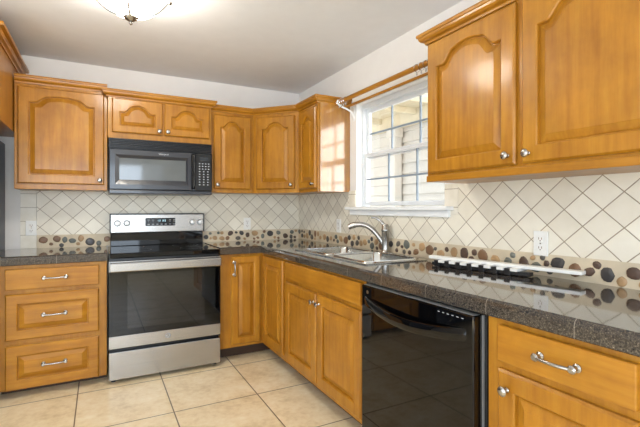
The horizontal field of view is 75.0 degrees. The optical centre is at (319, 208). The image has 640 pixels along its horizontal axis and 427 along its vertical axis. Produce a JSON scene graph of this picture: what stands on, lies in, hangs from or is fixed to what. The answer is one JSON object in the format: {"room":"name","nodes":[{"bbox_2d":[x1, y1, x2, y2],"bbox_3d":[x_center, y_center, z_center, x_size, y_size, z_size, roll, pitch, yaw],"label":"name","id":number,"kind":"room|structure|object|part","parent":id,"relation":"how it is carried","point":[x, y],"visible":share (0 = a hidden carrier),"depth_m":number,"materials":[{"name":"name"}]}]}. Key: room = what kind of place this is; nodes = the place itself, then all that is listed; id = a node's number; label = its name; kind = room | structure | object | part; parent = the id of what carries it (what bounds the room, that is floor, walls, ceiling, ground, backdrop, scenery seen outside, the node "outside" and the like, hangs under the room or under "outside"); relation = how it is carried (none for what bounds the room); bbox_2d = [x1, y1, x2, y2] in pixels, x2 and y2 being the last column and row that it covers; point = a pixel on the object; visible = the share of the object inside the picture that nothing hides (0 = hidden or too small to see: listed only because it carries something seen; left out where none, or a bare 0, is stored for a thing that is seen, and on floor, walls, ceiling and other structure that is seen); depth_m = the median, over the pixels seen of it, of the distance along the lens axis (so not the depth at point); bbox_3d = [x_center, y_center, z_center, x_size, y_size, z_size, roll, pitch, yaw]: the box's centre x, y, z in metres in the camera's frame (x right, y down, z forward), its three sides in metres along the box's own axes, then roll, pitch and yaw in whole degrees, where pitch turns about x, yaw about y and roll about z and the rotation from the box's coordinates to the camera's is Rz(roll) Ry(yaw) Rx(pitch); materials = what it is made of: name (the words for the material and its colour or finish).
{"room":"kitchen","nodes":[
{"label":"kitchen","id":0,"kind":"room"},
{"bbox_2d":[0,55,298,354],"bbox_3d":[-1.976,0.022,3.505,4.190,2.435,0.120,0,0,-28],"label":"wall","id":1,"kind":"structure","parent":0,"point":[224,94],"depth_m":3.60,"materials":[{"name":"paint"}]},
{"bbox_2d":[0,20,28,136],"bbox_3d":[-2.514,-0.815,2.593,1.046,0.530,0.987,0,0,-28],"label":"upper cabinet","id":2,"kind":"object","parent":1,"relation":"attached to","point":[11,60],"visible":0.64,"depth_m":2.79,"materials":[{"name":"brown wood"}]},
{"bbox_3d":[-2.514,-1.049,2.592,1.046,0.062,0.986,0,0,-28],"label":"crown moulding","id":3,"kind":"part","parent":2,"relation":"part of","materials":[{"name":"brown wood"}]},
{"bbox_2d":[20,190,36,248],"bbox_3d":[-2.285,0.084,3.268,0.105,0.461,0.010,0,0,-28],"label":"trim","id":4,"kind":"structure","parent":1,"relation":"attached to","point":[28,198],"depth_m":3.26,"materials":[{"name":"tile"}]},
{"bbox_2d":[26,221,36,235],"bbox_3d":[-2.264,0.155,3.268,0.072,0.116,0.008,0,0,-28],"label":"wall outlet","id":5,"kind":"object","parent":1,"relation":"attached to","point":[31,226],"visible":1,"depth_m":3.27,"materials":[{"name":"white plastic"}]},
{"bbox_2d":[13,73,106,191],"bbox_3d":[-1.985,-0.550,3.233,0.594,0.819,0.350,0,0,-28],"label":"upper cabinet","id":6,"kind":"object","parent":1,"relation":"attached to","point":[60,125],"visible":0.98,"depth_m":3.10,"materials":[{"name":"brown wood"}]},
{"bbox_3d":[-1.916,-0.932,3.104,0.592,0.055,0.044,0,0,-28],"label":"crown moulding","id":7,"kind":"part","parent":6,"relation":"part of","materials":[{"name":"brown wood"}]},
{"bbox_3d":[-1.922,-0.538,3.112,0.402,0.564,0.015,0,0,-28],"label":"panel","id":8,"kind":"part","parent":6,"relation":"part of","materials":[{"name":"brown wood"}]},
{"bbox_2d":[101,87,216,144],"bbox_3d":[-1.359,-0.735,3.539,0.884,0.374,0.394,0,0,-28],"label":"upper cabinet","id":9,"kind":"object","parent":1,"relation":"attached to","point":[138,115],"visible":0.99,"depth_m":3.37,"materials":[{"name":"brown wood"}]},
{"bbox_3d":[-1.447,-0.725,3.313,0.370,0.266,0.020,0,0,-28],"label":"door","id":10,"kind":"part","parent":9,"relation":"part of","materials":[{"name":"brown wood"}]},
{"bbox_3d":[-1.447,-0.730,3.312,0.245,0.151,0.015,0,0,-28],"label":"panel","id":11,"kind":"part","parent":9,"relation":"part of","materials":[{"name":"brown wood"}]},
{"bbox_3d":[-1.290,-0.894,3.409,0.884,0.055,0.087,0,0,-28],"label":"crown moulding","id":12,"kind":"part","parent":9,"relation":"part of","materials":[{"name":"brown wood"}]},
{"bbox_3d":[-1.111,-0.725,3.491,0.366,0.266,0.020,0,0,-28],"label":"door","id":13,"kind":"part","parent":9,"relation":"part of","materials":[{"name":"brown wood"}]},
{"bbox_3d":[-1.110,-0.730,3.490,0.241,0.151,0.015,0,0,-28],"label":"panel","id":14,"kind":"part","parent":9,"relation":"part of","materials":[{"name":"brown wood"}]},
{"bbox_2d":[108,137,211,195],"bbox_3d":[-1.347,-0.328,3.518,0.782,0.431,0.420,0,0,-28],"label":"microwave","id":15,"kind":"object","parent":1,"relation":"attached to","point":[135,166],"visible":1,"depth_m":3.35,"materials":[{"name":"black plastic"}]},
{"bbox_3d":[-1.338,-0.303,3.329,0.620,0.315,0.034,0,0,-28],"label":"door","id":16,"kind":"part","parent":15,"relation":"part of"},
{"bbox_3d":[-1.269,-0.128,3.372,0.782,0.031,0.026,0,0,-28],"label":"trim","id":17,"kind":"part","parent":15,"relation":"part of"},
{"bbox_3d":[-1.051,-0.305,3.451,0.028,0.290,0.024,0,0,-28],"label":"handle","id":18,"kind":"part","parent":15,"relation":"part of","materials":[{"name":"black plastic"}]},
{"bbox_3d":[-0.986,-0.303,3.517,0.145,0.315,0.032,0,0,-28],"label":"control panel","id":19,"kind":"part","parent":15,"relation":"part of","materials":[{"name":"black plastic"}]},
{"bbox_2d":[37,229,297,247],"bbox_3d":[-1.231,0.264,3.821,2.273,0.102,0.017,0,0,-28],"label":"trim","id":20,"kind":"structure","parent":1,"relation":"attached to","point":[70,240],"depth_m":3.90,"materials":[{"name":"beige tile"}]},
{"bbox_2d":[37,191,298,234],"bbox_3d":[-1.231,0.033,3.825,2.275,0.359,0.009,0,0,-28],"label":"backsplash","id":21,"kind":"structure","parent":1,"relation":"attached to","point":[58,212],"depth_m":3.70,"materials":[{"name":"tile"}]},
{"bbox_2d":[211,104,252,193],"bbox_3d":[-0.842,-0.521,3.837,0.393,0.765,0.350,0,0,-28],"label":"upper cabinet","id":22,"kind":"object","parent":1,"relation":"attached to","point":[231,126],"visible":0.94,"depth_m":3.71,"materials":[{"name":"brown wood"}]},
{"bbox_3d":[-0.778,-0.501,3.717,0.201,0.522,0.015,0,0,-28],"label":"panel","id":23,"kind":"part","parent":22,"relation":"part of","materials":[{"name":"brown wood"}]},
{"bbox_3d":[-0.773,-0.876,3.708,0.393,0.055,0.044,0,0,-28],"label":"crown moulding","id":24,"kind":"part","parent":22,"relation":"part of","materials":[{"name":"brown wood"}]},
{"bbox_2d":[244,218,250,229],"bbox_3d":[-0.714,0.150,4.087,0.072,0.116,0.008,0,0,-28],"label":"wall outlet","id":25,"kind":"object","parent":1,"relation":"attached to","point":[247,221],"visible":1,"depth_m":4.08,"materials":[{"name":"white plastic"}]},
{"bbox_2d":[0,349,361,426],"bbox_3d":[-0.424,1.280,0.524,4.150,0.080,6.800,0,0,-28],"label":"floor","id":26,"kind":"structure","parent":0,"point":[259,388],"depth_m":2.69,"materials":[{"name":"tile"}]},
{"bbox_2d":[0,141,4,251],"bbox_3d":[-2.590,0.372,2.588,0.888,1.735,0.866,0,0,-28],"label":"refrigerator","id":27,"kind":"object","parent":26,"relation":"on","point":[2,145],"visible":0.46,"depth_m":3.09,"materials":[{"name":"metal"}]},
{"bbox_2d":[0,261,106,394],"bbox_3d":[-1.921,0.806,3.062,0.625,0.866,0.674,0,0,-28],"label":"base cabinet","id":28,"kind":"object","parent":26,"relation":"on","point":[53,317],"visible":0.98,"depth_m":2.80,"materials":[{"name":"brown wood"}]},
{"bbox_3d":[-1.792,1.038,2.809,0.535,0.287,0.020,0,0,-28],"label":"drawer","id":29,"kind":"part","parent":28,"relation":"part of","materials":[{"name":"brown wood"}]},
{"bbox_3d":[-1.792,0.710,2.809,0.535,0.300,0.020,0,0,-28],"label":"drawer","id":30,"kind":"part","parent":28,"relation":"part of","materials":[{"name":"brown wood"}]},
{"bbox_3d":[-1.792,0.465,2.809,0.535,0.134,0.020,0,0,-28],"label":"drawer","id":31,"kind":"part","parent":28,"relation":"part of","materials":[{"name":"brown wood"}]},
{"bbox_3d":[-1.792,1.038,2.808,0.390,0.142,0.015,0,0,-28],"label":"panel","id":32,"kind":"part","parent":28,"relation":"part of","materials":[{"name":"brown wood"}]},
{"bbox_3d":[-1.792,0.710,2.808,0.390,0.155,0.015,0,0,-28],"label":"panel","id":33,"kind":"part","parent":28,"relation":"part of","materials":[{"name":"brown wood"}]},
{"bbox_2d":[0,246,106,266],"bbox_3d":[-1.952,0.342,3.076,0.675,0.058,0.658,0,0,-28],"label":"countertop","id":34,"kind":"structure","parent":28,"relation":"on","point":[31,256],"depth_m":2.87,"materials":[{"name":"stone"}]},
{"bbox_3d":[-1.774,1.031,2.783,0.150,0.025,0.043,0,0,-28],"label":"handle","id":35,"kind":"part","parent":28,"relation":"part of","materials":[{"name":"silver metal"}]},
{"bbox_3d":[-1.774,0.705,2.783,0.150,0.025,0.043,0,0,-28],"label":"handle","id":36,"kind":"part","parent":28,"relation":"part of","materials":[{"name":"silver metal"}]},
{"bbox_3d":[-1.771,0.462,2.784,0.150,0.025,0.043,0,0,-28],"label":"handle","id":37,"kind":"part","parent":28,"relation":"part of","materials":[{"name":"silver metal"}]},
{"bbox_2d":[107,213,221,381],"bbox_3d":[-1.272,0.642,3.373,0.791,1.195,0.746,0,0,-28],"label":"range","id":38,"kind":"object","parent":26,"relation":"on","point":[164,281],"visible":1,"depth_m":3.12,"materials":[{"name":"silver metal"}]},
{"bbox_3d":[-1.687,0.126,3.473,0.054,0.054,0.030,0,0,-28],"label":"knob","id":39,"kind":"part","parent":38,"relation":"part of","materials":[{"name":"silver metal"}]},
{"bbox_3d":[-1.421,0.129,3.674,0.764,0.158,0.076,0,0,-28],"label":"control panel","id":40,"kind":"part","parent":38,"relation":"part of","materials":[{"name":"silver metal"}]},
{"bbox_2d":[107,243,219,258],"bbox_3d":[-1.282,0.336,3.383,0.782,0.037,0.653,0,0,-28],"label":"cooktop","id":41,"kind":"object","parent":38,"relation":"in","point":[115,250],"depth_m":3.22,"materials":[{"name":"black glass"}]},
{"bbox_3d":[-1.139,1.112,3.112,0.782,0.195,0.043,0,0,-28],"label":"storage drawer","id":42,"kind":"part","parent":38,"relation":"part of","materials":[{"name":"silver metal"}]},
{"bbox_3d":[-1.139,0.684,3.112,0.782,0.625,0.043,0,0,-28],"label":"oven door","id":43,"kind":"part","parent":38,"relation":"part of","materials":[{"name":"black glass"}]},
{"bbox_3d":[-1.128,0.411,3.091,0.782,0.074,0.006,0,0,-28],"label":"trim","id":44,"kind":"part","parent":38,"relation":"part of","materials":[{"name":"silver metal"}]},
{"bbox_3d":[-1.128,0.945,3.091,0.782,0.086,0.006,0,0,-28],"label":"steel panel","id":45,"kind":"part","parent":38,"relation":"part of","materials":[{"name":"silver metal"}]},
{"bbox_3d":[-1.128,0.675,3.092,0.782,0.450,0.005,0,0,-28],"label":"glass","id":46,"kind":"part","parent":38,"relation":"part of","materials":[{"name":"black glass"}]},
{"bbox_3d":[-1.114,0.413,3.065,0.774,0.063,0.054,0,0,-28],"label":"handle","id":47,"kind":"part","parent":38,"relation":"part of","materials":[{"name":"silver metal"}]},
{"bbox_3d":[-1.420,0.047,3.673,0.764,0.005,0.078,0,0,-28],"label":"trim","id":48,"kind":"part","parent":38,"relation":"part of","materials":[{"name":"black metal"}]},
{"bbox_2d":[218,253,298,372],"bbox_3d":[-0.399,0.806,3.637,0.993,0.866,1.116,0,0,-28],"label":"base cabinet","id":49,"kind":"object","parent":26,"relation":"on","point":[252,285],"visible":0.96,"depth_m":3.38,"materials":[{"name":"brown wood"}]},
{"bbox_3d":[-0.687,0.488,3.355,0.025,0.125,0.043,0,0,-28],"label":"handle","id":50,"kind":"part","parent":49,"relation":"part of","materials":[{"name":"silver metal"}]},
{"bbox_3d":[-0.610,0.750,3.431,0.247,0.716,0.020,0,0,-28],"label":"door","id":51,"kind":"part","parent":49,"relation":"part of","materials":[{"name":"brown wood"}]},
{"bbox_3d":[-0.610,0.750,3.430,0.126,0.595,0.015,0,0,-28],"label":"panel","id":52,"kind":"part","parent":49,"relation":"part of","materials":[{"name":"brown wood"}]},
{"bbox_3d":[-0.369,0.740,3.271,0.015,0.563,0.278,0,0,-28],"label":"panel","id":53,"kind":"part","parent":49,"relation":"part of","materials":[{"name":"brown wood"}]},
{"bbox_3d":[-0.369,0.740,3.271,0.020,0.700,0.415,0,0,-28],"label":"door","id":54,"kind":"part","parent":49,"relation":"part of","materials":[{"name":"brown wood"}]},
{"bbox_2d":[203,238,639,356],"bbox_3d":[0.216,0.342,2.474,0.996,0.058,3.749,0,0,-28],"label":"countertop","id":55,"kind":"structure","parent":49,"relation":"on","point":[606,316],"depth_m":1.60,"materials":[{"name":"stone"}]},
{"bbox_2d":[295,247,427,264],"bbox_3d":[0.230,0.399,2.818,0.448,0.197,0.943,0,0,-28],"label":"sink","id":56,"kind":"object","parent":55,"relation":"in","point":[355,255],"visible":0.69,"depth_m":2.82,"materials":[{"name":"metal"}]},
{"bbox_3d":[0.116,0.403,3.035,0.448,0.190,0.454,0,0,-28],"label":"bowl","id":57,"kind":"part","parent":56,"relation":"part of","materials":[{"name":"metal"}]},
{"bbox_3d":[0.336,0.403,2.618,0.448,0.190,0.489,0,0,-28],"label":"bowl","id":58,"kind":"part","parent":56,"relation":"part of","materials":[{"name":"metal"}]},
{"bbox_2d":[348,217,389,252],"bbox_3d":[0.346,0.186,2.973,0.306,0.256,0.069,0,0,14],"label":"kitchen faucet","id":59,"kind":"object","parent":55,"relation":"on","point":[384,240],"visible":1,"depth_m":2.94,"materials":[{"name":"silver metal"}]},
{"bbox_3d":[0.346,0.182,2.977,0.244,0.172,0.042,0,0,18],"label":"spout","id":60,"kind":"part","parent":59,"relation":"part of","materials":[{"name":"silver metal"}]},
{"bbox_3d":[0.412,0.095,2.948,0.105,0.072,0.020,0,0,6],"label":"lever","id":61,"kind":"part","parent":59,"relation":"part of","materials":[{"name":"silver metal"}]},
{"bbox_2d":[429,255,585,276],"bbox_3d":[0.864,0.289,2.051,0.107,0.050,0.773,0,0,-38],"label":"rail","id":62,"kind":"object","parent":55,"relation":"on","point":[495,267],"visible":1,"depth_m":2.02,"materials":[{"name":"white plastic"}]},
{"bbox_2d":[285,260,366,424],"bbox_3d":[0.238,0.806,2.745,0.660,0.866,1.052,0,0,-28],"label":"base cabinet","id":63,"kind":"object","parent":26,"relation":"on","point":[323,309],"visible":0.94,"depth_m":2.49,"materials":[{"name":"brown wood"}]},
{"bbox_3d":[-0.137,0.817,2.830,0.015,0.420,0.347,0,0,-28],"label":"panel","id":64,"kind":"part","parent":63,"relation":"part of","materials":[{"name":"brown wood"}]},
{"bbox_3d":[-0.136,0.817,2.830,0.020,0.565,0.492,0,0,-28],"label":"door","id":65,"kind":"part","parent":63,"relation":"part of","materials":[{"name":"brown wood"}]},
{"bbox_3d":[-0.017,0.447,2.606,0.020,0.119,1.000,0,0,-28],"label":"false drawer","id":66,"kind":"part","parent":63,"relation":"part of","materials":[{"name":"brown wood"}]},
{"bbox_3d":[0.101,0.817,2.381,0.015,0.420,0.348,0,0,-28],"label":"panel","id":67,"kind":"part","parent":63,"relation":"part of","materials":[{"name":"brown wood"}]},
{"bbox_3d":[0.101,0.817,2.382,0.020,0.565,0.493,0,0,-28],"label":"door","id":68,"kind":"part","parent":63,"relation":"part of","materials":[{"name":"brown wood"}]},
{"bbox_2d":[362,282,488,426],"bbox_3d":[0.631,0.808,1.925,0.652,0.861,0.754,0,0,-28],"label":"dishwasher","id":69,"kind":"object","parent":26,"relation":"on","point":[425,362],"visible":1,"depth_m":1.70,"materials":[{"name":"black plastic"}]},
{"bbox_3d":[0.366,0.473,1.783,0.050,0.082,0.663,0,0,-28],"label":"handle","id":70,"kind":"part","parent":69,"relation":"part of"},
{"bbox_2d":[489,316,639,426],"bbox_3d":[1.014,0.806,1.263,0.674,0.866,0.762,0,0,-28],"label":"base cabinet","id":71,"kind":"object","parent":26,"relation":"on","point":[538,378],"visible":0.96,"depth_m":1.23,"materials":[{"name":"brown wood"}]},
{"bbox_3d":[0.605,0.604,1.376,0.030,0.033,0.033,0,0,-28],"label":"knob","id":72,"kind":"part","parent":71,"relation":"part of","materials":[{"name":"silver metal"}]},
{"bbox_3d":[0.706,0.821,1.236,0.015,0.413,0.273,0,0,-28],"label":"panel","id":73,"kind":"part","parent":71,"relation":"part of","materials":[{"name":"brown wood"}]},
{"bbox_3d":[0.682,0.452,1.216,0.043,0.025,0.137,0,0,-28],"label":"handle","id":74,"kind":"part","parent":71,"relation":"part of","materials":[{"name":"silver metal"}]},
{"bbox_3d":[0.707,0.821,1.236,0.020,0.558,0.418,0,0,-28],"label":"door","id":75,"kind":"part","parent":71,"relation":"part of","materials":[{"name":"brown wood"}]},
{"bbox_2d":[0,0,462,93],"bbox_3d":[-0.415,-1.235,0.540,4.180,0.080,6.820,0,0,-28],"label":"ceiling","id":76,"kind":"structure","parent":0,"point":[289,46],"depth_m":2.85,"materials":[{"name":"paint"}]},
{"bbox_2d":[97,0,172,24],"bbox_3d":[-1.001,-1.082,2.205,0.411,0.226,0.411,0,0,-28],"label":"ceiling light","id":77,"kind":"object","parent":76,"relation":"attached to","point":[131,11],"visible":1,"depth_m":2.17,"materials":[{"name":"white glass"}]},
{"bbox_2d":[299,0,481,190],"bbox_3d":[1.380,0.022,1.478,0.130,2.435,6.600,0,0,-28],"label":"wall","id":78,"kind":"structure","parent":0,"point":[402,53],"depth_m":3.13,"materials":[{"name":"paint"}]},
{"bbox_2d":[250,105,322,194],"bbox_3d":[-0.340,-0.521,3.929,0.619,0.765,0.656,0,0,-28],"label":"upper cabinet","id":79,"kind":"object","parent":78,"relation":"attached to","point":[276,128],"visible":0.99,"depth_m":3.72,"materials":[{"name":"brown wood"}]},
{"bbox_3d":[-0.402,-0.496,3.729,0.383,0.649,0.020,0,0,21],"label":"door","id":80,"kind":"part","parent":79,"relation":"part of","materials":[{"name":"brown wood"}]},
{"bbox_3d":[-0.402,-0.500,3.728,0.246,0.520,0.015,0,0,21],"label":"panel","id":81,"kind":"part","parent":79,"relation":"part of","materials":[{"name":"brown wood"}]},
{"bbox_3d":[-0.406,-0.876,3.719,0.453,0.055,0.044,0,0,21],"label":"crown moulding","id":82,"kind":"part","parent":79,"relation":"part of","materials":[{"name":"brown wood"}]},
{"bbox_2d":[295,94,351,192],"bbox_3d":[0.018,-0.519,3.538,0.350,0.768,0.404,0,0,-28],"label":"upper cabinet","id":83,"kind":"object","parent":78,"relation":"attached to","point":[324,127],"visible":0.98,"depth_m":3.42,"materials":[{"name":"brown wood"}]},
{"bbox_3d":[-0.108,-0.495,3.487,0.015,0.529,0.182,0,0,-28],"label":"panel","id":84,"kind":"part","parent":83,"relation":"part of","materials":[{"name":"brown wood"}]},
{"bbox_3d":[-0.107,-0.493,3.487,0.020,0.655,0.313,0,0,-28],"label":"door","id":85,"kind":"part","parent":83,"relation":"part of","materials":[{"name":"brown wood"}]},
{"bbox_3d":[0.021,-0.876,3.540,0.342,0.055,0.404,0,0,-28],"label":"crown moulding","id":86,"kind":"part","parent":83,"relation":"part of","materials":[{"name":"brown wood"}]},
{"bbox_3d":[0.125,-0.493,3.411,0.281,0.714,0.008,0,0,-28],"label":"panel","id":87,"kind":"part","parent":83,"relation":"part of","materials":[{"name":"brown wood"}]},
{"bbox_2d":[336,219,340,232],"bbox_3d":[0.161,0.152,3.614,0.008,0.116,0.072,0,0,-28],"label":"wall outlet","id":88,"kind":"object","parent":78,"relation":"attached to","point":[338,221],"visible":1,"depth_m":3.61,"materials":[{"name":"white plastic"}]},
{"bbox_2d":[334,59,427,120],"bbox_3d":[0.459,-0.796,2.902,0.168,0.166,1.258,0,0,-28],"label":"curtain rod","id":89,"kind":"object","parent":78,"relation":"attached to","point":[342,101],"visible":0.69,"depth_m":2.86,"materials":[{"name":"brown wood"}]},
{"bbox_3d":[0.466,-0.823,2.906,0.020,0.020,1.160,0,0,-28],"label":"rod","id":90,"kind":"part","parent":89,"relation":"part of","materials":[{"name":"brown wood"}]},
{"bbox_2d":[345,76,453,216],"bbox_3d":[0.552,-0.397,2.972,0.187,0.901,1.145,0,0,-28],"label":"window","id":91,"kind":"structure","parent":78,"relation":"in","point":[417,88],"depth_m":3.11,"materials":[{"name":"white paint"}]},
{"bbox_3d":[0.605,-0.428,2.997,0.069,0.825,0.980,0,0,-28],"label":"frame","id":92,"kind":"part","parent":91,"relation":"part of","materials":[{"name":"white plastic"}]},
{"bbox_3d":[0.619,-0.603,3.004,0.026,0.405,0.946,0,0,-28],"label":"sash","id":93,"kind":"part","parent":91,"relation":"part of","materials":[{"name":"white plastic"}]},
{"bbox_3d":[0.552,0.021,2.972,0.187,0.066,1.145,0,0,-28],"label":"sill","id":94,"kind":"part","parent":91,"relation":"part of","materials":[{"name":"white paint"}]},
{"bbox_3d":[0.592,-0.232,2.990,0.026,0.420,0.946,0,0,-28],"label":"sash","id":95,"kind":"part","parent":91,"relation":"part of","materials":[{"name":"white plastic"}]},
{"bbox_2d":[349,183,457,214],"bbox_3d":[0.524,-0.053,2.948,0.010,0.186,1.196,0,0,-28],"label":"trim","id":96,"kind":"structure","parent":78,"relation":"attached to","point":[451,190],"depth_m":2.47,"materials":[{"name":"tile"}]},
{"bbox_2d":[298,229,639,289],"bbox_3d":[0.649,0.264,2.703,0.017,0.102,3.750,0,0,-28],"label":"trim","id":97,"kind":"structure","parent":78,"relation":"attached to","point":[604,272],"depth_m":2.11,"materials":[{"name":"beige tile"}]},
{"bbox_2d":[299,172,639,263],"bbox_3d":[0.653,0.026,2.705,0.009,0.373,3.750,0,0,-28],"label":"backsplash","id":98,"kind":"structure","parent":78,"relation":"attached to","point":[591,216],"depth_m":2.02,"materials":[{"name":"tile"}]},
{"bbox_2d":[416,0,639,183],"bbox_3d":[0.939,-0.532,1.797,0.350,0.786,1.181,0,0,-28],"label":"upper cabinet","id":99,"kind":"object","parent":78,"relation":"attached to","point":[518,89],"visible":1,"depth_m":1.66,"materials":[{"name":"brown wood"}]},
{"bbox_3d":[0.941,-0.898,1.799,0.342,0.055,1.179,0,0,-28],"label":"crown moulding","id":100,"kind":"part","parent":99,"relation":"part of","materials":[{"name":"brown wood"}]},
{"bbox_3d":[0.694,-0.526,1.970,0.015,0.537,0.374,0,0,-28],"label":"panel","id":101,"kind":"part","parent":99,"relation":"part of","materials":[{"name":"brown wood"}]},
{"bbox_3d":[0.695,-0.522,1.970,0.020,0.677,0.523,0,0,-28],"label":"door","id":102,"kind":"part","parent":99,"relation":"part of","materials":[{"name":"brown wood"}]},
{"bbox_3d":[0.779,-0.222,1.757,0.030,0.033,0.033,0,0,-28],"label":"knob","id":103,"kind":"part","parent":99,"relation":"part of","materials":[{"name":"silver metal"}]},
{"bbox_3d":[0.824,-0.222,1.672,0.030,0.033,0.033,0,0,-28],"label":"knob","id":104,"kind":"part","parent":99,"relation":"part of","materials":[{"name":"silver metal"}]},
{"bbox_3d":[0.968,-0.156,1.789,0.304,0.033,1.140,0,0,-28],"label":"light rail","id":105,"kind":"part","parent":99,"relation":"part of","materials":[{"name":"brown wood"}]},
{"bbox_3d":[0.955,-0.522,1.478,0.020,0.677,0.527,0,0,-28],"label":"door","id":106,"kind":"part","parent":99,"relation":"part of","materials":[{"name":"brown wood"}]},
{"bbox_3d":[0.954,-0.526,1.477,0.015,0.537,0.378,0,0,-28],"label":"panel","id":107,"kind":"part","parent":99,"relation":"part of","materials":[{"name":"brown wood"}]},
{"bbox_2d":[534,231,547,255],"bbox_3d":[1.036,0.165,1.958,0.008,0.116,0.072,0,0,-28],"label":"wall outlet","id":108,"kind":"object","parent":78,"relation":"attached to","point":[540,237],"visible":1,"depth_m":1.95,"materials":[{"name":"white plastic"}]},
{"bbox_2d":[537,236,543,241],"bbox_3d":[1.034,0.144,1.956,0.002,0.028,0.033,0,0,-28],"label":"receptacle","id":109,"kind":"object","parent":108,"relation":"attached to","point":[539,238],"depth_m":1.95,"materials":[{"name":"white plastic"}]},
{"bbox_2d":[537,245,543,250],"bbox_3d":[1.034,0.186,1.956,0.002,0.028,0.033,0,0,-28],"label":"receptacle","id":110,"kind":"object","parent":108,"relation":"attached to","point":[539,247],"depth_m":1.95,"materials":[{"name":"white plastic"}]},
{"bbox_2d":[369,94,444,206],"bbox_3d":[0.514,-0.211,7.750,0.140,3.102,7.700,0,0,-28],"label":"wall","id":111,"kind":"structure","parent":0,"point":[378,167],"depth_m":6.15,"materials":[{"name":"beige wood"}]},
{"bbox_2d":[372,96,427,135],"bbox_3d":[-0.415,-1.330,7.259,1.960,0.260,7.700,0,0,-28],"label":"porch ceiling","id":112,"kind":"structure","parent":111,"relation":"attached to","point":[405,112],"depth_m":5.88,"materials":[{"name":"white paint"}]},
{"label":"outside","id":113,"kind":"structure","parent":0,"visible":0},
{"bbox_3d":[3.821,1.440,6.500,8.860,0.200,18.000,0,0,-28],"label":"trim","id":114,"kind":"structure","parent":113,"visible":0},
{"bbox_2d":[386,128,402,206],"bbox_3d":[1.122,0.070,6.262,0.165,2.540,0.200,0,0,-28],"label":"porch post","id":115,"kind":"object","parent":114,"relation":"on","point":[395,160],"visible":0.38,"depth_m":6.21,"materials":[{"name":"beige wood"}]}
]}

